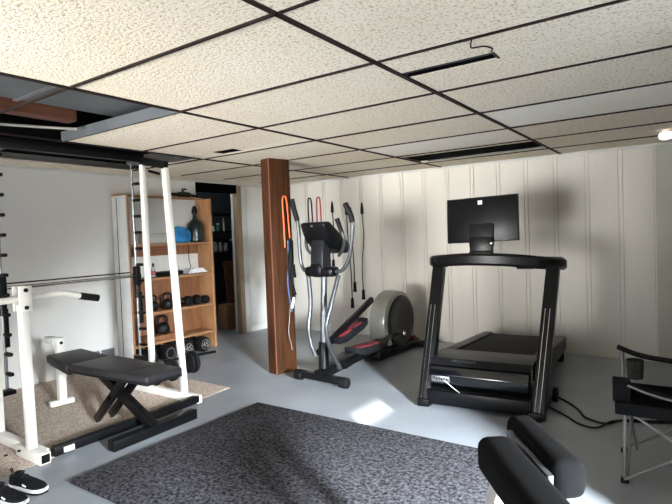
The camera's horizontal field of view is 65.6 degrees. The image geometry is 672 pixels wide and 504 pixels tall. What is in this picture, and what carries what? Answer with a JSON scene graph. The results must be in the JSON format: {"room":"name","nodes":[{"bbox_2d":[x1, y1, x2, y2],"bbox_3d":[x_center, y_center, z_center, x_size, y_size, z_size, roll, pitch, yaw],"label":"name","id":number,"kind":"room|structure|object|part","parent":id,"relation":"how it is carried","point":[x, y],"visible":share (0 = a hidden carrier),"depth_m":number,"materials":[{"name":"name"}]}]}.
{"room":"gym","nodes":[
{"label":"gym","id":0,"kind":"room"},
{"bbox_2d":[0,152,266,389],"bbox_3d":[-3.351,-0.029,5.125,1.650,2.435,9.600,-1,2,35],"label":"wall","id":1,"kind":"structure","parent":0,"point":[56,224],"depth_m":4.96,"materials":[{"name":"white paint"}]},
{"bbox_2d":[94,347,114,355],"bbox_3d":[-2.304,1.009,5.142,0.026,0.095,0.260,-1,2,35],"label":"air vent","id":2,"kind":"object","parent":1,"relation":"in","point":[110,351],"visible":0.42,"depth_m":5.18,"materials":[{"name":"metal"}]},
{"bbox_2d":[195,182,251,333],"bbox_3d":[-1.421,0.106,6.530,0.115,1.931,0.830,-1,2,35],"label":"door frame","id":3,"kind":"structure","parent":1,"relation":"in","point":[239,192],"depth_m":6.73,"materials":[{"name":"wood"}]},
{"bbox_3d":[-1.177,0.099,6.805,0.022,1.910,0.100,-1,2,35],"label":"casing","id":4,"kind":"part","parent":3,"relation":"part of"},
{"bbox_2d":[252,323,266,331],"bbox_3d":[-0.989,1.005,7.050,0.012,0.070,0.430,-1,2,35],"label":"baseboard","id":5,"kind":"structure","parent":1,"relation":"attached to","point":[264,325],"depth_m":6.99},
{"bbox_2d":[0,0,671,186],"bbox_3d":[-0.107,-0.996,1.837,7.650,0.520,7.990,-1,2,35],"label":"ceiling","id":6,"kind":"structure","parent":0,"point":[321,87],"depth_m":2.31,"materials":[{"name":"tile"}]},
{"bbox_2d":[0,123,76,129],"bbox_3d":[-2.345,-0.721,2.569,0.114,0.031,2.022,0,3,42],"label":"cable","id":7,"kind":"object","parent":6,"relation":"attached to","point":[1,124],"visible":1,"depth_m":3.17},
{"bbox_2d":[0,75,149,116],"bbox_3d":[-1.976,-0.883,1.818,0.680,0.238,5.580,-1,2,35],"label":"air duct","id":8,"kind":"object","parent":6,"relation":"attached to","point":[15,89],"visible":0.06,"depth_m":2.81,"materials":[{"name":"metal"}]},
{"bbox_2d":[0,110,149,163],"bbox_3d":[-3.145,-0.878,2.544,0.990,0.310,5.440,-1,2,35],"label":"steel beam","id":9,"kind":"structure","parent":6,"relation":"attached to","point":[83,118],"depth_m":3.77,"materials":[{"name":"metal"}]},
{"bbox_2d":[215,149,241,153],"bbox_3d":[-0.870,-0.809,4.181,0.218,0.005,0.108,-1,2,35],"label":"ceiling hatch","id":10,"kind":"object","parent":6,"relation":"attached to","point":[228,150],"visible":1,"depth_m":4.17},
{"bbox_2d":[402,52,499,76],"bbox_3d":[0.479,-0.792,2.209,0.405,0.011,0.082,-1,2,35],"label":"ceiling slot","id":11,"kind":"object","parent":6,"relation":"attached to","point":[489,55],"visible":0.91,"depth_m":2.20,"materials":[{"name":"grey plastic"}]},
{"bbox_2d":[404,141,541,160],"bbox_3d":[1.216,-0.908,4.720,1.180,0.006,0.380,-1,2,35],"label":"ceiling slot","id":12,"kind":"object","parent":6,"relation":"attached to","point":[531,144],"depth_m":4.70,"materials":[{"name":"metal"}]},
{"bbox_2d":[470,40,492,52],"bbox_3d":[0.555,-0.776,1.978,0.187,0.020,0.036,-4,3,-43],"label":"wire","id":13,"kind":"object","parent":6,"relation":"hanging from","point":[471,40],"visible":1,"depth_m":1.97,"materials":[{"name":"brown metal"}]},
{"bbox_2d":[427,146,544,160],"bbox_3d":[1.365,-0.915,4.864,1.100,0.015,0.025,-1,2,35],"label":"channel","id":14,"kind":"object","parent":6,"relation":"attached to","point":[542,146],"visible":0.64,"depth_m":4.83,"materials":[{"name":"metal"}]},
{"bbox_2d":[658,131,671,139],"bbox_3d":[2.536,-0.891,3.915,0.200,0.090,0.070,-1,2,35],"label":"light bulb","id":15,"kind":"object","parent":6,"relation":"attached to","point":[664,135],"visible":1,"depth_m":3.92,"materials":[{"name":"white"}]},
{"bbox_2d":[0,315,671,503],"bbox_3d":[-0.217,1.194,3.084,9.300,0.100,9.700,-1,2,35],"label":"floor","id":16,"kind":"structure","parent":0,"point":[384,393],"depth_m":3.64,"materials":[{"name":"paint"}]},
{"bbox_2d":[0,481,28,503],"bbox_3d":[-1.590,1.163,2.522,0.240,0.100,0.083,-1,2,22],"label":"sneaker","id":17,"kind":"object","parent":16,"relation":"on","point":[8,495],"visible":1,"depth_m":2.49,"materials":[{"name":"black fabric"}]},
{"bbox_2d":[8,468,48,495],"bbox_3d":[-1.565,1.158,2.644,0.240,0.100,0.083,-1,2,21],"label":"sneaker","id":18,"kind":"object","parent":16,"relation":"on","point":[27,484],"visible":0.94,"depth_m":2.62,"materials":[{"name":"black"}]},
{"bbox_2d":[0,374,229,477],"bbox_3d":[-3.030,1.261,2.566,1.761,0.005,5.400,-1,2,35],"label":"carpet","id":19,"kind":"object","parent":16,"relation":"on","point":[59,424],"visible":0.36,"depth_m":3.88,"materials":[{"name":"carpet"}]},
{"bbox_2d":[44,336,74,407],"bbox_3d":[-2.137,0.908,4.009,0.147,0.523,0.175,-1,2,35],"label":"stand","id":20,"kind":"object","parent":19,"relation":"on","point":[58,342],"visible":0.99,"depth_m":3.97,"materials":[{"name":"metal"}]},
{"bbox_2d":[0,138,215,465],"bbox_3d":[-1.780,0.209,3.818,1.217,1.928,1.661,-1,2,35],"label":"rack","id":21,"kind":"object","parent":19,"relation":"on","point":[28,448],"visible":0.96,"depth_m":3.64,"materials":[{"name":"metal"}]},
{"bbox_3d":[-2.225,0.119,3.457,0.020,1.630,0.020,-1,2,35],"label":"guide rod","id":22,"kind":"part","parent":21,"relation":"part of","materials":[{"name":"metal"}]},
{"bbox_3d":[-1.787,0.723,3.018,0.059,0.841,0.050,-1,2,35],"label":"post","id":23,"kind":"part","parent":21,"relation":"part of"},
{"bbox_2d":[0,290,99,304],"bbox_3d":[-1.832,0.295,2.975,0.046,0.098,1.011,-1,2,35],"label":"bar","id":24,"kind":"object","parent":21,"relation":"attached to","point":[82,296],"visible":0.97,"depth_m":3.15,"materials":[{"name":"white metal"}]},
{"bbox_3d":[-1.571,1.154,3.070,0.012,0.030,0.060,-1,2,35],"label":"label plate","id":25,"kind":"part","parent":21,"relation":"part of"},
{"bbox_2d":[7,272,135,289],"bbox_3d":[-2.084,0.226,3.658,0.044,0.057,1.610,-1,2,35],"label":"barbell","id":26,"kind":"object","parent":21,"relation":"attached to","point":[133,275],"visible":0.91,"depth_m":3.85,"materials":[{"name":"silver metal"}]},
{"bbox_3d":[-2.110,0.204,3.620,0.010,0.010,1.520,-1,2,35],"label":"safety rod","id":27,"kind":"part","parent":26,"relation":"part of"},
{"bbox_3d":[-1.647,0.070,4.290,0.020,1.630,0.020,-1,2,35],"label":"guide rod","id":28,"kind":"part","parent":21,"relation":"part of","materials":[{"name":"metal"}]},
{"bbox_3d":[-1.468,-0.642,4.210,0.024,0.038,0.103,-1,2,35],"label":"pull handle","id":29,"kind":"part","parent":21,"relation":"part of","materials":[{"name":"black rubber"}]},
{"bbox_2d":[164,359,178,380],"bbox_3d":[-1.251,0.897,3.967,0.170,0.170,0.037,-1,2,35],"label":"weight plate","id":30,"kind":"object","parent":21,"relation":"on","point":[172,362],"visible":0.3,"depth_m":3.94,"materials":[{"name":"black rubber"}]},
{"bbox_2d":[185,352,195,372],"bbox_3d":[-1.161,0.870,4.097,0.160,0.160,0.031,-1,2,35],"label":"weight plate","id":31,"kind":"object","parent":21,"relation":"on","point":[190,361],"visible":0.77,"depth_m":4.07,"materials":[{"name":"black rubber"}]},
{"bbox_2d":[189,351,200,372],"bbox_3d":[-1.138,0.873,4.130,0.170,0.170,0.037,-1,2,35],"label":"weight plate","id":32,"kind":"object","parent":21,"relation":"on","point":[197,359],"visible":0.44,"depth_m":4.09,"materials":[{"name":"black rubber"}]},
{"bbox_2d":[46,348,196,451],"bbox_3d":[-1.536,0.957,3.608,1.200,0.432,0.642,-1,2,35],"label":"weight bench","id":33,"kind":"object","parent":19,"relation":"on","point":[114,371],"visible":1,"depth_m":3.44,"materials":[{"name":"black leather"}]},
{"bbox_3d":[-1.518,0.993,3.506,0.389,0.367,0.030,-1,2,35],"label":"leg","id":34,"kind":"part","parent":33,"relation":"part of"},
{"bbox_3d":[-1.456,0.987,3.596,0.389,0.367,0.030,-1,2,35],"label":"leg","id":35,"kind":"part","parent":33,"relation":"part of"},
{"bbox_3d":[-1.429,0.967,3.509,0.655,0.360,0.050,-1,2,35],"label":"leg","id":36,"kind":"part","parent":33,"relation":"part of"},
{"bbox_2d":[136,348,157,362],"bbox_3d":[-1.962,1.052,5.273,0.348,0.164,0.164,-1,2,35],"label":"dumbbell","id":37,"kind":"object","parent":16,"relation":"on","point":[144,351],"visible":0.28,"depth_m":5.21,"materials":[{"name":"black rubber"}]},
{"bbox_2d":[145,344,175,359],"bbox_3d":[-1.837,1.040,5.454,0.352,0.166,0.166,-1,2,35],"label":"dumbbell","id":38,"kind":"object","parent":16,"relation":"on","point":[165,351],"visible":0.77,"depth_m":5.35,"materials":[{"name":"black rubber"}]},
{"bbox_2d":[111,194,216,358],"bbox_3d":[-1.813,0.257,5.627,0.242,1.720,1.093,-1,2,35],"label":"bookcase","id":39,"kind":"object","parent":16,"relation":"on","point":[197,319],"visible":0.81,"depth_m":5.66,"materials":[{"name":"brown wood"}]},
{"bbox_3d":[-2.121,0.292,5.187,0.236,1.700,0.011,-1,2,35],"label":"panel","id":40,"kind":"part","parent":39,"relation":"part of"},
{"bbox_3d":[-2.110,0.292,5.198,0.242,1.700,0.018,-1,2,35],"label":"panel","id":41,"kind":"part","parent":39,"relation":"part of","materials":[{"name":"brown wood"}]},
{"bbox_2d":[137,233,166,243],"bbox_3d":[-1.942,-0.143,5.518,0.190,0.113,0.250,-1,2,35],"label":"storage box","id":42,"kind":"object","parent":39,"relation":"on","point":[155,238],"visible":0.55,"depth_m":5.45,"materials":[{"name":"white plastic"}]},
{"bbox_2d":[151,263,155,276],"bbox_3d":[-1.906,0.188,5.439,0.050,0.145,0.050,-1,2,35],"label":"spray bottle","id":43,"kind":"object","parent":39,"relation":"on","point":[153,271],"visible":0.97,"depth_m":5.42,"materials":[{"name":"white plastic"}]},
{"bbox_2d":[152,295,158,311],"bbox_3d":[-1.911,0.530,5.426,0.128,0.173,0.128,-1,2,35],"label":"kettlebell","id":44,"kind":"object","parent":39,"relation":"on","point":[155,304],"visible":0.43,"depth_m":5.41,"materials":[{"name":"metal"}]},
{"bbox_3d":[-1.903,-0.592,5.641,0.097,0.020,1.090,-1,2,35],"label":"rail","id":45,"kind":"part","parent":39,"relation":"part of","materials":[{"name":"brown wood"}]},
{"bbox_2d":[141,331,175,342],"bbox_3d":[-1.885,0.897,5.527,0.180,0.050,0.360,-1,2,35],"label":"shelf","id":46,"kind":"object","parent":39,"relation":"on","point":[157,337],"visible":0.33,"depth_m":5.46,"materials":[{"name":"brown wood"}]},
{"bbox_2d":[155,315,169,334],"bbox_3d":[-1.842,0.768,5.538,0.150,0.204,0.150,-1,2,35],"label":"kettlebell","id":47,"kind":"object","parent":46,"relation":"on","point":[162,328],"visible":1,"depth_m":5.49,"materials":[{"name":"metal"}]},
{"bbox_3d":[-1.844,0.723,5.537,0.026,0.113,0.143,-1,2,35],"label":"handle","id":48,"kind":"part","parent":47,"relation":"part of","materials":[{"name":"metal"}]},
{"bbox_3d":[-1.911,-0.015,5.681,0.015,0.105,1.030,-1,2,35],"label":"rail","id":49,"kind":"part","parent":39,"relation":"part of","materials":[{"name":"brown wood"}]},
{"bbox_2d":[161,292,172,308],"bbox_3d":[-1.806,0.518,5.578,0.132,0.179,0.132,-1,2,35],"label":"kettlebell","id":50,"kind":"object","parent":39,"relation":"on","point":[166,303],"visible":0.97,"depth_m":5.54,"materials":[{"name":"metal"}]},
{"bbox_3d":[-1.807,0.478,5.577,0.023,0.100,0.126,-1,2,35],"label":"handle","id":51,"kind":"part","parent":50,"relation":"part of","materials":[{"name":"metal"}]},
{"bbox_3d":[-1.892,0.652,5.707,0.012,0.730,1.030,-1,2,35],"label":"panel","id":52,"kind":"part","parent":39,"relation":"part of","materials":[{"name":"brown wood"}]},
{"bbox_2d":[156,270,183,276],"bbox_3d":[-1.802,0.226,5.589,0.120,0.050,0.340,-1,2,35],"label":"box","id":53,"kind":"object","parent":39,"relation":"on","point":[158,273],"visible":0.6,"depth_m":5.50,"materials":[{"name":"black plastic"}]},
{"bbox_3d":[-1.825,-0.081,5.617,0.242,0.025,1.030,-1,2,35],"label":"shelf","id":54,"kind":"part","parent":39,"relation":"part of","materials":[{"name":"brown wood"}]},
{"bbox_3d":[-1.812,0.269,5.628,0.242,0.025,1.030,-1,2,35],"label":"shelf","id":55,"kind":"part","parent":39,"relation":"part of","materials":[{"name":"brown wood"}]},
{"bbox_3d":[-1.799,0.619,5.640,0.242,0.025,1.030,-1,2,35],"label":"shelf","id":56,"kind":"part","parent":39,"relation":"part of","materials":[{"name":"brown wood"}]},
{"bbox_3d":[-1.788,0.928,5.650,0.242,0.025,1.030,-1,2,35],"label":"shelf","id":57,"kind":"part","parent":39,"relation":"part of","materials":[{"name":"brown wood"}]},
{"bbox_2d":[174,226,190,242],"bbox_3d":[-1.729,-0.194,5.765,0.201,0.182,0.284,-1,2,35],"label":"towel","id":58,"kind":"object","parent":39,"relation":"on","point":[182,235],"visible":0.69,"depth_m":5.69,"materials":[{"name":"fabric"}]},
{"bbox_2d":[171,188,197,197],"bbox_3d":[-1.733,-0.667,5.854,0.070,0.100,0.422,-1,2,35],"label":"tripod","id":59,"kind":"object","parent":39,"relation":"on","point":[183,193],"visible":0.92,"depth_m":5.86,"materials":[{"name":"black metal"}]},
{"bbox_2d":[180,297,192,305],"bbox_3d":[-1.687,0.547,5.784,0.220,0.088,0.088,-1,2,35],"label":"dumbbell","id":60,"kind":"object","parent":39,"relation":"on","point":[187,301],"visible":0.75,"depth_m":5.72,"materials":[{"name":"black rubber"}]},
{"bbox_2d":[177,259,195,269],"bbox_3d":[-1.695,0.157,5.937,0.045,0.145,0.240,-1,2,35],"label":"paper","id":61,"kind":"object","parent":39,"relation":"on","point":[182,264],"visible":0.57,"depth_m":5.93,"materials":[{"name":"paper"}]},
{"bbox_2d":[184,296,201,303],"bbox_3d":[-1.619,0.541,5.882,0.220,0.088,0.088,-1,2,35],"label":"dumbbell","id":62,"kind":"object","parent":39,"relation":"on","point":[196,300],"visible":0.62,"depth_m":5.82,"materials":[{"name":"black rubber"}]},
{"bbox_2d":[186,206,203,241],"bbox_3d":[-1.612,-0.319,5.961,0.196,0.410,0.196,-1,2,35],"label":"demijohn","id":63,"kind":"object","parent":39,"relation":"on","point":[194,226],"visible":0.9,"depth_m":5.89,"materials":[{"name":"green glass"}]},
{"bbox_2d":[183,267,206,272],"bbox_3d":[-1.609,0.206,5.903,0.189,0.050,0.258,-1,2,35],"label":"paper stack","id":64,"kind":"object","parent":39,"relation":"on","point":[195,269],"visible":0.91,"depth_m":5.84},
{"bbox_2d":[192,295,209,302],"bbox_3d":[-1.550,0.535,5.980,0.220,0.088,0.088,-1,2,35],"label":"dumbbell","id":65,"kind":"object","parent":39,"relation":"on","point":[205,298],"visible":0.61,"depth_m":5.92,"materials":[{"name":"black rubber"}]},
{"bbox_3d":[-1.510,0.241,6.063,0.242,1.700,0.030,-1,2,35],"label":"panel","id":66,"kind":"part","parent":39,"relation":"part of","materials":[{"name":"brown wood"}]},
{"bbox_2d":[163,340,193,352],"bbox_3d":[-1.706,1.029,5.642,0.352,0.166,0.166,-1,2,35],"label":"dumbbell","id":67,"kind":"object","parent":16,"relation":"on","point":[188,345],"visible":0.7,"depth_m":5.56,"materials":[{"name":"black rubber"}]},
{"bbox_2d":[184,336,210,351],"bbox_3d":[-1.575,1.017,5.831,0.356,0.168,0.168,-1,2,35],"label":"dumbbell","id":68,"kind":"object","parent":16,"relation":"on","point":[201,343],"visible":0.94,"depth_m":5.72,"materials":[{"name":"black rubber"}]},
{"bbox_2d":[212,213,232,252],"bbox_3d":[-1.810,0.087,7.474,0.410,1.935,1.510,-1,2,35],"label":"shelving unit","id":69,"kind":"object","parent":16,"relation":"on","point":[213,214],"visible":0.03,"depth_m":7.43,"materials":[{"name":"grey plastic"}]},
{"bbox_2d":[213,239,217,251],"bbox_3d":[-1.715,-0.093,7.386,0.070,0.171,0.068,-1,2,35],"label":"jar","id":70,"kind":"object","parent":69,"relation":"on","point":[215,247],"visible":0.92,"depth_m":7.36,"materials":[{"name":"grey glass"}]},
{"bbox_2d":[215,223,220,230],"bbox_3d":[-1.685,-0.352,7.435,0.070,0.114,0.068,-1,2,35],"label":"jar","id":71,"kind":"object","parent":69,"relation":"on","point":[217,227],"visible":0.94,"depth_m":7.41,"materials":[{"name":"glass"}]},
{"bbox_2d":[218,242,222,250],"bbox_3d":[-1.657,-0.075,7.469,0.060,0.125,0.058,-1,2,35],"label":"jar","id":72,"kind":"object","parent":69,"relation":"on","point":[220,248],"visible":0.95,"depth_m":7.45,"materials":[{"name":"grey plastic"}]},
{"bbox_3d":[-1.832,-0.535,7.453,0.400,0.020,1.500,-1,2,35],"label":"shelf","id":73,"kind":"part","parent":69,"relation":"part of","materials":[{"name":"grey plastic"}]},
{"bbox_3d":[-1.823,-0.280,7.462,0.400,0.020,1.500,-1,2,35],"label":"shelf","id":74,"kind":"part","parent":69,"relation":"part of","materials":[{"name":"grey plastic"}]},
{"bbox_3d":[-1.813,0.005,7.471,0.400,0.020,1.500,-1,2,35],"label":"shelf","id":75,"kind":"part","parent":69,"relation":"part of","materials":[{"name":"grey plastic"}]},
{"bbox_2d":[223,241,227,250],"bbox_3d":[-1.601,-0.091,7.550,0.080,0.148,0.078,-1,2,35],"label":"jar","id":76,"kind":"object","parent":69,"relation":"on","point":[225,245],"visible":1,"depth_m":7.52,"materials":[{"name":"grey glass"}]},
{"bbox_2d":[229,239,232,250],"bbox_3d":[-1.538,-0.108,7.640,0.060,0.171,0.058,-1,2,35],"label":"jar","id":77,"kind":"object","parent":69,"relation":"on","point":[230,242],"visible":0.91,"depth_m":7.62,"materials":[{"name":"glass"}]},
{"bbox_2d":[218,303,235,329],"bbox_3d":[-1.491,0.884,7.160,0.195,0.340,0.200,-1,2,35],"label":"cardboard box","id":78,"kind":"object","parent":16,"relation":"on","point":[226,317],"visible":0.81,"depth_m":7.09,"materials":[{"name":"cardboard"}]},
{"bbox_2d":[223,261,234,302],"bbox_3d":[-1.463,0.584,7.385,0.112,0.917,0.220,-1,2,35],"label":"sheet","id":79,"kind":"object","parent":16,"relation":"on","point":[227,265],"visible":0.43,"depth_m":7.35,"materials":[{"name":"fabric"}]},
{"bbox_2d":[261,158,296,374],"bbox_3d":[-0.520,0.121,4.755,0.231,1.955,0.120,-4,3,-42],"label":"support post","id":80,"kind":"object","parent":16,"relation":"on","point":[275,178],"visible":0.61,"depth_m":4.69,"materials":[{"name":"brown wood"}]},
{"bbox_2d":[282,196,290,246],"bbox_3d":[-0.450,-0.277,4.723,0.083,0.467,0.014,-4,3,-41],"label":"band","id":81,"kind":"object","parent":80,"relation":"hanging from","point":[282,196],"visible":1,"depth_m":4.71,"materials":[{"name":"orange rubber"}]},
{"bbox_2d":[287,241,292,311],"bbox_3d":[-0.426,0.221,4.744,0.049,0.652,0.014,-4,3,-41],"label":"band","id":82,"kind":"object","parent":80,"relation":"hanging from","point":[287,241],"visible":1,"depth_m":4.73,"materials":[{"name":"blue rubber"}]},
{"bbox_2d":[287,245,293,279],"bbox_3d":[-0.417,0.097,4.735,0.046,0.325,0.077,-1,2,35],"label":"band","id":83,"kind":"object","parent":80,"relation":"hanging from","point":[288,263],"visible":1,"depth_m":4.73,"materials":[{"name":"rubber"}]},
{"bbox_3d":[-0.420,0.146,4.712,0.025,0.102,0.033,-1,2,35],"label":"handle","id":84,"kind":"part","parent":83,"relation":"part of","materials":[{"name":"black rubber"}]},
{"bbox_2d":[288,297,294,349],"bbox_3d":[-0.397,0.653,4.757,0.088,0.484,0.026,-4,3,-44],"label":"rope","id":85,"kind":"object","parent":80,"relation":"hanging from","point":[293,299],"visible":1,"depth_m":4.75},
{"bbox_2d":[289,238,296,298],"bbox_3d":[-0.394,0.155,4.759,0.054,0.563,0.042,-4,3,-41],"label":"band","id":86,"kind":"object","parent":80,"relation":"hanging from","point":[290,240],"visible":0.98,"depth_m":4.75,"materials":[{"name":"black rubber"}]},
{"bbox_3d":[-0.381,0.173,4.760,0.026,0.122,0.035,-1,2,35],"label":"handle","id":87,"kind":"part","parent":86,"relation":"part of","materials":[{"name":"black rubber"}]},
{"bbox_2d":[69,402,489,503],"bbox_3d":[-0.131,1.142,2.691,2.070,0.020,1.413,-1,2,35],"label":"area rug","id":88,"kind":"object","parent":16,"relation":"on","point":[257,453],"visible":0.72,"depth_m":2.75,"materials":[{"name":"carpet"}]},
{"bbox_2d":[289,199,424,388],"bbox_3d":[0.321,0.279,4.953,0.672,1.564,1.708,-1,2,37],"label":"elliptical trainer","id":89,"kind":"object","parent":16,"relation":"on","point":[391,320],"visible":0.99,"depth_m":4.52,"materials":[{"name":"black plastic"}]},
{"bbox_3d":[-0.295,-0.076,4.529,0.132,0.520,0.064,-1,2,37],"label":"arm","id":90,"kind":"part","parent":89,"relation":"part of","materials":[{"name":"silver metal"}]},
{"bbox_3d":[-0.220,-0.093,4.546,0.126,0.279,0.094,-4,3,-43],"label":"fixed handle","id":91,"kind":"part","parent":89,"relation":"part of","materials":[{"name":"silver metal"}]},
{"bbox_3d":[-0.221,0.549,4.498,0.074,0.707,0.114,-3,2,-20],"label":"arm","id":92,"kind":"part","parent":89,"relation":"part of","materials":[{"name":"silver metal"}]},
{"bbox_3d":[-0.027,0.583,4.297,0.082,0.789,0.213,-1,2,37],"label":"arm","id":93,"kind":"part","parent":89,"relation":"part of","materials":[{"name":"silver metal"}]},
{"bbox_3d":[0.043,-0.105,4.335,0.076,0.297,0.189,-2,2,0],"label":"fixed handle","id":94,"kind":"part","parent":89,"relation":"part of","materials":[{"name":"silver metal"}]},
{"bbox_3d":[0.096,0.986,4.701,0.100,0.123,0.833,-1,2,36],"label":"rail","id":95,"kind":"part","parent":89,"relation":"part of","materials":[{"name":"black plastic"}]},
{"bbox_3d":[0.074,-0.055,4.266,0.053,0.469,0.222,-4,3,-44],"label":"arm","id":96,"kind":"part","parent":89,"relation":"part of","materials":[{"name":"silver metal"}]},
{"bbox_3d":[0.622,0.810,5.191,0.020,0.054,0.202,-1,2,37],"label":"crank arm","id":97,"kind":"part","parent":89,"relation":"part of","materials":[{"name":"black metal"}]},
{"bbox_2d":[417,193,566,422],"bbox_3d":[1.357,0.312,4.250,1.009,1.498,1.798,-1,2,30],"label":"treadmill","id":98,"kind":"object","parent":16,"relation":"on","point":[485,371],"visible":0.98,"depth_m":3.68,"materials":[{"name":"black plastic"}]},
{"bbox_3d":[0.758,1.050,3.936,0.085,0.055,0.590,-1,2,30],"label":"rail","id":99,"kind":"part","parent":98,"relation":"part of","materials":[{"name":"black plastic"}]},
{"bbox_3d":[1.179,0.835,4.588,0.090,0.234,1.438,-1,2,30],"label":"foot rail","id":100,"kind":"part","parent":98,"relation":"part of","materials":[{"name":"grey plastic"}]},
{"bbox_3d":[1.067,-0.122,3.824,0.180,0.170,0.030,-3,-5,33],"label":"mount plate","id":101,"kind":"part","parent":98,"relation":"part of","materials":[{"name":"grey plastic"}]},
{"bbox_2d":[429,348,536,396],"bbox_3d":[1.029,0.844,3.664,0.712,0.219,0.409,-1,2,35],"label":"hood","id":102,"kind":"object","parent":98,"relation":"attached to","point":[452,372],"depth_m":3.56,"materials":[{"name":"plastic"}]},
{"bbox_3d":[1.409,1.039,3.564,0.085,0.055,0.590,-1,2,30],"label":"rail","id":103,"kind":"part","parent":98,"relation":"part of","materials":[{"name":"black plastic"}]},
{"bbox_3d":[1.752,0.826,4.260,0.090,0.234,1.438,-1,2,30],"label":"foot rail","id":104,"kind":"part","parent":98,"relation":"part of","materials":[{"name":"grey plastic"}]},
{"bbox_2d":[478,415,584,503],"bbox_3d":[0.524,0.848,1.364,0.287,0.652,0.592,-2,2,-7],"label":"pads","id":105,"kind":"object","parent":16,"relation":"on","point":[529,465],"visible":1,"depth_m":1.33,"materials":[{"name":"black leather"}]},
{"bbox_3d":[0.456,0.880,1.556,0.197,0.514,0.050,-2,2,-10],"label":"frame leg","id":106,"kind":"part","parent":105,"relation":"part of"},
{"bbox_2d":[549,406,671,428],"bbox_3d":[1.915,1.050,3.156,1.204,0.027,0.304,-1,2,27],"label":"power cord","id":107,"kind":"object","parent":16,"relation":"on","point":[563,414],"visible":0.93,"depth_m":3.22,"materials":[{"name":"black rubber"}]},
{"bbox_2d":[559,397,667,424],"bbox_3d":[1.979,1.048,3.287,1.208,0.018,0.465,-1,2,35],"label":"power cord","id":108,"kind":"object","parent":16,"relation":"on","point":[562,399],"visible":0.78,"depth_m":3.29,"materials":[{"name":"black rubber"}]},
{"bbox_2d":[612,344,671,483],"bbox_3d":[1.679,0.694,2.507,0.612,0.800,0.440,-1,2,35],"label":"camp chair","id":109,"kind":"object","parent":16,"relation":"on","point":[639,401],"visible":1,"depth_m":2.49,"materials":[{"name":"black fabric"}]},
{"bbox_3d":[1.548,0.613,2.818,0.026,0.181,0.022,-1,2,35],"label":"arm post","id":110,"kind":"part","parent":109,"relation":"part of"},
{"bbox_3d":[1.382,0.903,2.494,0.021,0.365,0.017,-1,2,35],"label":"leg","id":111,"kind":"part","parent":109,"relation":"part of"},
{"bbox_3d":[1.767,0.525,2.662,0.585,0.102,0.070,-1,2,35],"label":"armrest","id":112,"kind":"part","parent":109,"relation":"part of","materials":[{"name":"black fabric"}]},
{"bbox_3d":[1.601,0.642,2.351,0.505,0.102,0.070,-1,2,35],"label":"armrest","id":113,"kind":"part","parent":109,"relation":"part of","materials":[{"name":"metal"}]},
{"bbox_3d":[1.679,0.727,2.500,0.550,0.035,0.405,-1,2,35],"label":"seat","id":114,"kind":"part","parent":109,"relation":"part of","materials":[{"name":"black fabric"}]},
{"bbox_2d":[290,146,657,361],"bbox_3d":[0.988,-0.214,5.942,4.550,2.435,0.120,-1,2,35],"label":"wall","id":115,"kind":"structure","parent":0,"point":[595,211],"depth_m":5.28,"materials":[{"name":"paint"}]},
{"bbox_2d":[307,198,312,221],"bbox_3d":[-0.332,-0.491,6.759,0.085,0.430,0.036,-1,2,35],"label":"band","id":116,"kind":"object","parent":115,"relation":"attached to","point":[308,198],"visible":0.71,"depth_m":6.75,"materials":[{"name":"black rubber"}]},
{"bbox_2d":[316,197,321,221],"bbox_3d":[-0.217,-0.444,6.682,0.088,0.533,0.018,-1,2,35],"label":"band","id":117,"kind":"object","parent":115,"relation":"attached to","point":[316,197],"visible":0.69,"depth_m":6.66,"materials":[{"name":"red rubber"}]},
{"bbox_2d":[331,201,334,265],"bbox_3d":[-0.042,-0.213,6.574,0.054,0.855,0.048,-1,2,35],"label":"tube","id":118,"kind":"object","parent":115,"relation":"attached to","point":[332,207],"visible":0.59,"depth_m":6.55,"materials":[{"name":"rubber"}]},
{"bbox_2d":[345,211,353,307],"bbox_3d":[0.168,0.044,6.444,0.084,1.295,0.048,-1,2,35],"label":"tube","id":119,"kind":"object","parent":115,"relation":"attached to","point":[352,298],"visible":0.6,"depth_m":6.44,"materials":[{"name":"rubber"}]},
{"bbox_3d":[0.204,0.628,6.453,0.048,0.125,0.048,-1,2,35],"label":"handle","id":120,"kind":"part","parent":119,"relation":"part of","materials":[{"name":"black rubber"}]},
{"bbox_2d":[350,207,356,291],"bbox_3d":[0.208,-0.031,6.412,0.069,1.045,0.048,-1,2,35],"label":"tube","id":121,"kind":"object","parent":115,"relation":"attached to","point":[354,282],"visible":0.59,"depth_m":6.41,"materials":[{"name":"rubber"}]},
{"bbox_3d":[0.233,0.428,6.421,0.048,0.125,0.048,-1,2,35],"label":"handle","id":122,"kind":"part","parent":121,"relation":"part of","materials":[{"name":"plastic"}]},
{"bbox_2d":[360,202,365,299],"bbox_3d":[0.323,-0.013,6.333,0.064,1.185,0.048,-1,2,35],"label":"tube","id":123,"kind":"object","parent":115,"relation":"attached to","point":[361,207],"visible":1,"depth_m":6.32,"materials":[{"name":"rubber"}]},
{"bbox_3d":[0.314,-0.530,6.309,0.040,0.150,0.040,-1,2,35],"label":"handle","id":124,"kind":"part","parent":123,"relation":"part of","materials":[{"name":"black rubber"}]},
{"bbox_3d":[0.335,0.517,6.355,0.048,0.125,0.048,-1,2,35],"label":"handle","id":125,"kind":"part","parent":123,"relation":"part of","materials":[{"name":"plastic"}]},
{"bbox_2d":[655,144,671,358],"bbox_3d":[3.195,-0.244,4.413,0.820,2.435,0.116,-1,2,35],"label":"wall","id":126,"kind":"structure","parent":115,"relation":"attached to","point":[663,153],"depth_m":4.57,"materials":[{"name":"paint"}]},
{"bbox_3d":[-2.318,0.151,-1.368,7.650,2.435,0.100,-1,2,35],"label":"wall","id":127,"kind":"structure","parent":0,"visible":0},
{"bbox_2d":[0,97,76,123],"bbox_3d":[-2.811,-0.806,1.525,0.100,0.210,4.140,-1,2,35],"label":"joist","id":128,"kind":"object","parent":127,"relation":"attached to","point":[32,110],"visible":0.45,"depth_m":3.04,"materials":[{"name":"brown wood"}]}
]}

